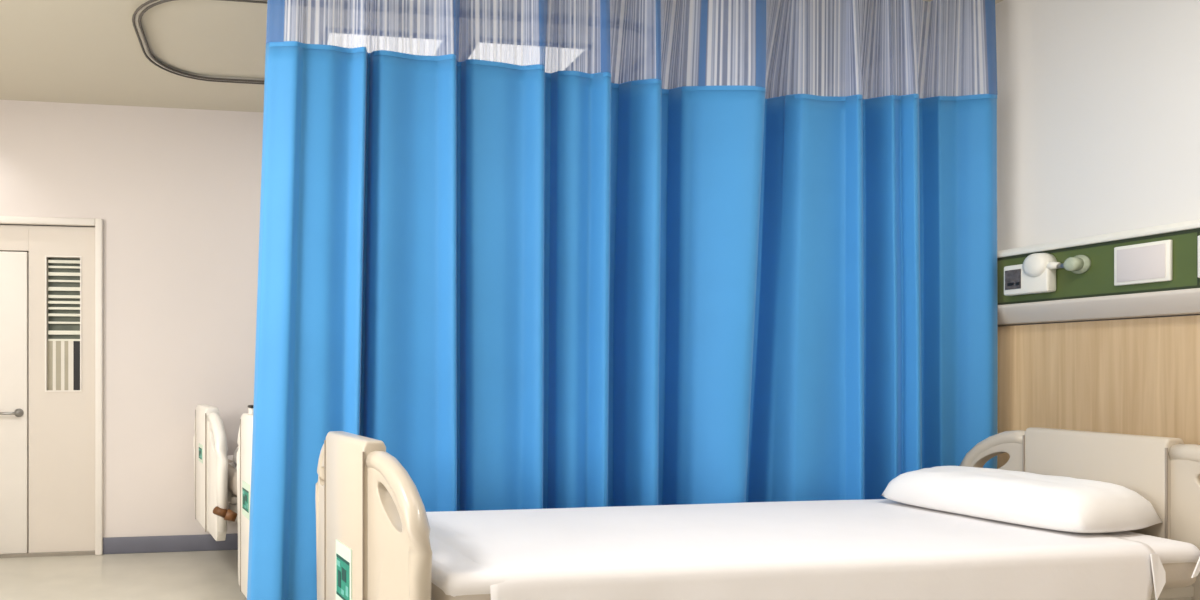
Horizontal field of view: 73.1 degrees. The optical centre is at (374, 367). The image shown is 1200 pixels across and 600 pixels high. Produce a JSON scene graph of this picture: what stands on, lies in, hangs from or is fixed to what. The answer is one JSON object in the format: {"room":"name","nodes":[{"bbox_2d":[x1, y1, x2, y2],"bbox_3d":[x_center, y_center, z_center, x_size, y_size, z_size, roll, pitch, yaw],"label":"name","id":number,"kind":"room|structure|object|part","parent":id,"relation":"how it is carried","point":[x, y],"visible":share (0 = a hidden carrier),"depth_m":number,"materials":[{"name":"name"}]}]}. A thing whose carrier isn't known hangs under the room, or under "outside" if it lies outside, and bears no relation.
{"room":"hospital room","nodes":[
{"label":"hospital room","id":0,"kind":"room"},
{"bbox_2d":[0,550,246,599],"bbox_3d":[-0.019,1.180,1.140,6.300,0.100,7.660,0,0,-9],"label":"floor","id":1,"kind":"structure","parent":0,"point":[188,575],"depth_m":4.16,"materials":[{"name":"plastic"}]},
{"bbox_2d":[193,404,237,540],"bbox_3d":[0.514,0.672,4.495,3.148,0.915,0.878,0,0,-9],"label":"hospital bed","id":2,"kind":"object","parent":1,"relation":"on","point":[215,472],"visible":0.21,"depth_m":4.07,"materials":[{"name":"plastic"}]},
{"bbox_3d":[-1.051,0.534,4.614,0.062,0.591,0.183,0,0,-21],"label":"grip rail","id":3,"kind":"part","parent":2,"relation":"part of","materials":[{"name":"plastic"}]},
{"bbox_3d":[-0.953,0.552,4.359,0.075,0.675,0.377,0,0,-21],"label":"footboard","id":4,"kind":"part","parent":2,"relation":"part of","materials":[{"name":"plastic"}]},
{"bbox_3d":[-0.827,0.534,4.035,0.062,0.591,0.326,0,0,-21],"label":"grip rail","id":5,"kind":"part","parent":2,"relation":"part of","materials":[{"name":"plastic"}]},
{"bbox_3d":[-0.757,0.740,3.893,0.121,0.079,0.062,0,0,5],"label":"crank handle","id":6,"kind":"part","parent":2,"relation":"part of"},
{"bbox_3d":[0.526,0.598,4.508,2.943,0.134,0.760,0,0,-9],"label":"mattress","id":7,"kind":"part","parent":2,"relation":"part of","materials":[{"name":"white fabric"}]},
{"bbox_3d":[0.587,0.734,4.517,2.880,0.132,0.680,0,0,-9],"label":"bed frame","id":8,"kind":"part","parent":2,"relation":"part of","materials":[{"name":"beige plastic"}]},
{"bbox_2d":[233,447,237,463],"bbox_3d":[-0.672,0.478,4.348,0.260,0.092,0.460,0,0,-9],"label":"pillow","id":9,"kind":"object","parent":2,"relation":"on","point":[236,449],"visible":0.08,"depth_m":4.14,"materials":[{"name":"white fabric"}]},
{"bbox_2d":[237,413,252,597],"bbox_3d":[0.838,0.672,3.661,2.973,0.915,0.808,0,0,-9],"label":"hospital bed","id":10,"kind":"object","parent":1,"relation":"on","point":[244,453],"visible":0.09,"depth_m":3.59,"materials":[{"name":"plastic"}]},
{"bbox_3d":[-0.637,0.535,3.764,0.062,0.591,0.171,0,0,-21],"label":"grip rail","id":11,"kind":"part","parent":10,"relation":"part of","materials":[{"name":"plastic"}]},
{"bbox_2d":[248,405,252,414],"bbox_3d":[-0.562,0.194,3.566,0.046,0.042,0.068,0,0,-21],"label":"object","id":12,"kind":"object","parent":10,"relation":"on","point":[250,407],"visible":0.49,"depth_m":3.54,"materials":[{"name":"plastic"}]},
{"bbox_2d":[315,427,1199,599],"bbox_3d":[1.219,0.672,2.468,2.752,0.915,1.124,0,0,-9],"label":"hospital bed","id":13,"kind":"object","parent":1,"relation":"on","point":[377,539],"visible":0.96,"depth_m":2.26,"materials":[{"name":"beige plastic"}]},
{"bbox_3d":[-0.164,0.534,2.699,0.062,0.591,0.176,0,0,-21],"label":"grip rail","id":14,"kind":"part","parent":13,"relation":"part of","materials":[{"name":"beige plastic"}]},
{"bbox_3d":[-0.067,0.573,2.443,0.075,0.715,0.385,0,0,-21],"label":"footboard","id":15,"kind":"part","parent":13,"relation":"part of","materials":[{"name":"beige plastic"}]},
{"bbox_3d":[0.063,0.534,2.098,0.062,0.591,0.360,0,0,-21],"label":"grip rail","id":16,"kind":"part","parent":13,"relation":"part of","materials":[{"name":"beige plastic"}]},
{"bbox_3d":[1.212,0.598,2.545,2.450,0.134,0.855,0,0,-9],"label":"mattress","id":17,"kind":"part","parent":13,"relation":"part of","materials":[{"name":"white fabric"}]},
{"bbox_3d":[2.473,0.534,3.067,0.062,0.591,0.312,0,0,-9],"label":"grip rail","id":18,"kind":"part","parent":13,"relation":"part of","materials":[{"name":"beige plastic"}]},
{"bbox_2d":[881,466,1161,532],"bbox_3d":[2.246,0.446,2.723,0.420,0.156,0.700,0,0,-18],"label":"pillow","id":19,"kind":"object","parent":13,"relation":"on","point":[1059,503],"visible":1,"depth_m":2.53,"materials":[{"name":"white fabric"}]},
{"bbox_3d":[2.530,0.557,2.687,0.075,0.665,0.465,0,0,-9],"label":"headboard","id":20,"kind":"part","parent":13,"relation":"part of","materials":[{"name":"beige plastic"}]},
{"bbox_3d":[1.285,0.729,2.559,2.420,0.122,0.760,0,0,-9],"label":"bed frame","id":21,"kind":"part","parent":13,"relation":"part of","materials":[{"name":"beige plastic"}]},
{"bbox_3d":[2.587,0.534,2.303,0.062,0.591,0.321,0,0,-9],"label":"grip rail","id":22,"kind":"part","parent":13,"relation":"part of","materials":[{"name":"beige plastic"}]},
{"bbox_2d":[0,100,262,537],"bbox_3d":[-0.581,-0.235,4.888,6.300,2.730,0.120,0,0,-9],"label":"wall","id":23,"kind":"structure","parent":0,"point":[176,192],"depth_m":4.71,"materials":[{"name":"paint"}]},
{"bbox_2d":[0,216,102,557],"bbox_3d":[-2.372,0.114,4.585,1.450,2.032,0.169,0,0,-9],"label":"door","id":24,"kind":"structure","parent":23,"relation":"in","point":[51,277],"depth_m":4.63,"materials":[{"name":"paint"}]},
{"bbox_3d":[-2.183,0.268,4.557,0.170,0.052,0.059,0,0,-9],"label":"handle","id":25,"kind":"part","parent":24,"relation":"part of","materials":[{"name":"metal"}]},
{"bbox_3d":[-2.566,-0.780,4.567,0.970,0.151,0.050,0,0,-9],"label":"transom panel","id":26,"kind":"part","parent":24,"relation":"part of","materials":[{"name":"laminate"}]},
{"bbox_3d":[-1.895,0.127,4.668,0.385,1.966,0.050,0,0,-9],"label":"panel","id":27,"kind":"part","parent":24,"relation":"part of","materials":[{"name":"laminate"}]},
{"bbox_3d":[-1.884,-0.268,4.643,0.210,0.821,0.007,0,0,-9],"label":"pane frame","id":28,"kind":"part","parent":24,"relation":"part of","materials":[{"name":"paint"}]},
{"bbox_3d":[-1.888,-0.268,4.675,0.194,0.805,0.034,0,0,-9],"label":"louvred pane","id":29,"kind":"part","parent":24,"relation":"part of","materials":[{"name":"black plastic"}]},
{"bbox_2d":[103,533,237,553],"bbox_3d":[0.397,1.080,4.967,4.143,0.100,0.014,0,0,-9],"label":"baseboard","id":30,"kind":"structure","parent":23,"relation":"attached to","point":[205,542],"depth_m":4.71,"materials":[{"name":"plastic"}]},
{"bbox_2d":[0,0,1002,111],"bbox_3d":[-0.019,-1.650,1.140,6.300,0.100,7.660,0,0,-9],"label":"ceiling","id":31,"kind":"structure","parent":0,"point":[60,51],"depth_m":3.81,"materials":[{"name":"paint"}]},
{"bbox_2d":[321,27,445,55],"bbox_3d":[0.016,-1.593,3.946,0.600,0.014,0.600,0,0,-9],"label":"recessed light","id":32,"kind":"object","parent":31,"relation":"in","point":[400,33],"visible":0.07,"depth_m":3.73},
{"bbox_3d":[0.016,-1.593,3.946,0.600,0.014,0.600,0,0,-9],"label":"light frame","id":33,"kind":"part","parent":32,"relation":"part of","materials":[{"name":"white metal"}]},
{"bbox_2d":[344,34,428,55],"bbox_3d":[0.016,-1.594,3.946,0.550,0.008,0.550,0,0,-9],"label":"diffuser","id":34,"kind":"object","parent":32,"relation":"attached to","point":[400,36],"depth_m":3.76,"materials":[{"name":"white plastic"}]},
{"bbox_2d":[132,0,652,84],"bbox_3d":[0.121,-1.589,3.881,2.550,0.024,1.000,0,0,-9],"label":"ceiling track","id":35,"kind":"object","parent":31,"relation":"attached to","point":[136,19],"visible":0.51,"depth_m":3.59,"materials":[{"name":"grey metal"}]},
{"bbox_2d":[459,37,590,71],"bbox_3d":[0.738,-1.593,4.054,0.600,0.014,0.600,0,0,-9],"label":"recessed light","id":36,"kind":"object","parent":31,"relation":"in","point":[518,41],"visible":0.17,"depth_m":3.87,"materials":[{"name":"white plastic"}]},
{"bbox_2d":[469,43,572,71],"bbox_3d":[0.738,-1.594,4.054,0.550,0.008,0.550,0,0,-9],"label":"diffuser","id":37,"kind":"object","parent":36,"relation":"attached to","point":[518,44],"depth_m":3.90,"materials":[{"name":"white plastic"}]},
{"bbox_2d":[818,0,1199,326],"bbox_3d":[3.047,-0.235,1.599,0.100,2.730,7.660,0,0,-9],"label":"wall","id":38,"kind":"structure","parent":0,"point":[1098,101],"depth_m":2.99,"materials":[{"name":"paint"}]},
{"bbox_2d":[997,315,1199,468],"bbox_3d":[2.791,0.425,2.868,0.030,1.210,4.845,0,0,-9],"label":"wood panel","id":39,"kind":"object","parent":38,"relation":"attached to","point":[1141,376],"depth_m":2.91,"materials":[{"name":"brown wood"}]},
{"bbox_2d":[997,219,1199,325],"bbox_3d":[2.764,-0.345,2.689,0.136,0.330,3.920,0,0,-9],"label":"wall panel","id":40,"kind":"object","parent":38,"relation":"attached to","point":[1149,272],"depth_m":2.83,"materials":[{"name":"green plastic"}]},
{"bbox_2d":[1004,253,1059,295],"bbox_3d":[2.658,-0.382,3.110,0.062,0.160,0.216,0,0,-9],"label":"outlet","id":41,"kind":"object","parent":40,"relation":"attached to","point":[1037,273],"visible":1,"depth_m":3.08,"materials":[{"name":"white plastic"}]},
{"bbox_3d":[2.671,-0.405,3.024,0.036,0.036,0.042,0,0,-9],"label":"spout","id":42,"kind":"part","parent":41,"relation":"part of","materials":[{"name":"white plastic"}]},
{"bbox_3d":[2.677,-0.398,2.986,0.020,0.019,0.042,0,0,-9],"label":"stem","id":43,"kind":"part","parent":40,"relation":"part of","materials":[{"name":"metal"}]},
{"bbox_3d":[2.683,-0.398,2.958,0.056,0.072,0.098,0,0,-9],"label":"gas outlet knob","id":44,"kind":"part","parent":40,"relation":"part of","materials":[{"name":"white plastic"}]},
{"bbox_3d":[2.676,-0.398,2.944,0.038,0.052,0.052,0,0,-9],"label":"knob","id":45,"kind":"part","parent":40,"relation":"part of","materials":[{"name":"white plastic"}]},
{"bbox_3d":[2.785,-0.490,2.692,0.094,0.040,3.900,0,0,-9],"label":"trim","id":46,"kind":"part","parent":40,"relation":"part of","materials":[{"name":"white plastic"}]},
{"bbox_3d":[2.783,-0.225,2.692,0.097,0.086,3.900,0,0,-9],"label":"trim","id":47,"kind":"part","parent":40,"relation":"part of","materials":[{"name":"white plastic"}]},
{"bbox_2d":[1114,240,1172,285],"bbox_3d":[2.737,-0.373,2.739,0.014,0.142,0.177,0,0,-9],"label":"outlet plate","id":48,"kind":"object","parent":40,"relation":"attached to","point":[1136,262],"depth_m":2.73,"materials":[{"name":"white plastic"}]},
{"bbox_2d":[1198,235,1199,277],"bbox_3d":[2.775,-0.373,2.490,0.014,0.142,0.173,0,0,-9],"label":"outlet plate","id":49,"kind":"object","parent":40,"relation":"attached to","point":[1198,235],"depth_m":2.57,"materials":[{"name":"white plastic"}]},
{"bbox_3d":[1.081,-1.592,3.085,3.176,0.016,0.040,0,0,-6],"label":"rail","id":50,"kind":"object","parent":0,"visible":0},
{"bbox_2d":[247,0,997,599],"bbox_3d":[1.067,-0.291,3.149,3.147,2.583,0.294,0,0,-9],"label":"privacy curtain","id":51,"kind":"object","parent":50,"relation":"hanging from","point":[537,288],"visible":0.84,"depth_m":3.10,"materials":[{"name":"blue fabric"}]},
{"bbox_3d":[1.105,-1.353,3.143,3.072,0.461,0.260,0,0,-9],"label":"net panel","id":52,"kind":"part","parent":51,"relation":"part of","materials":[{"name":"white fabric"}]}
]}

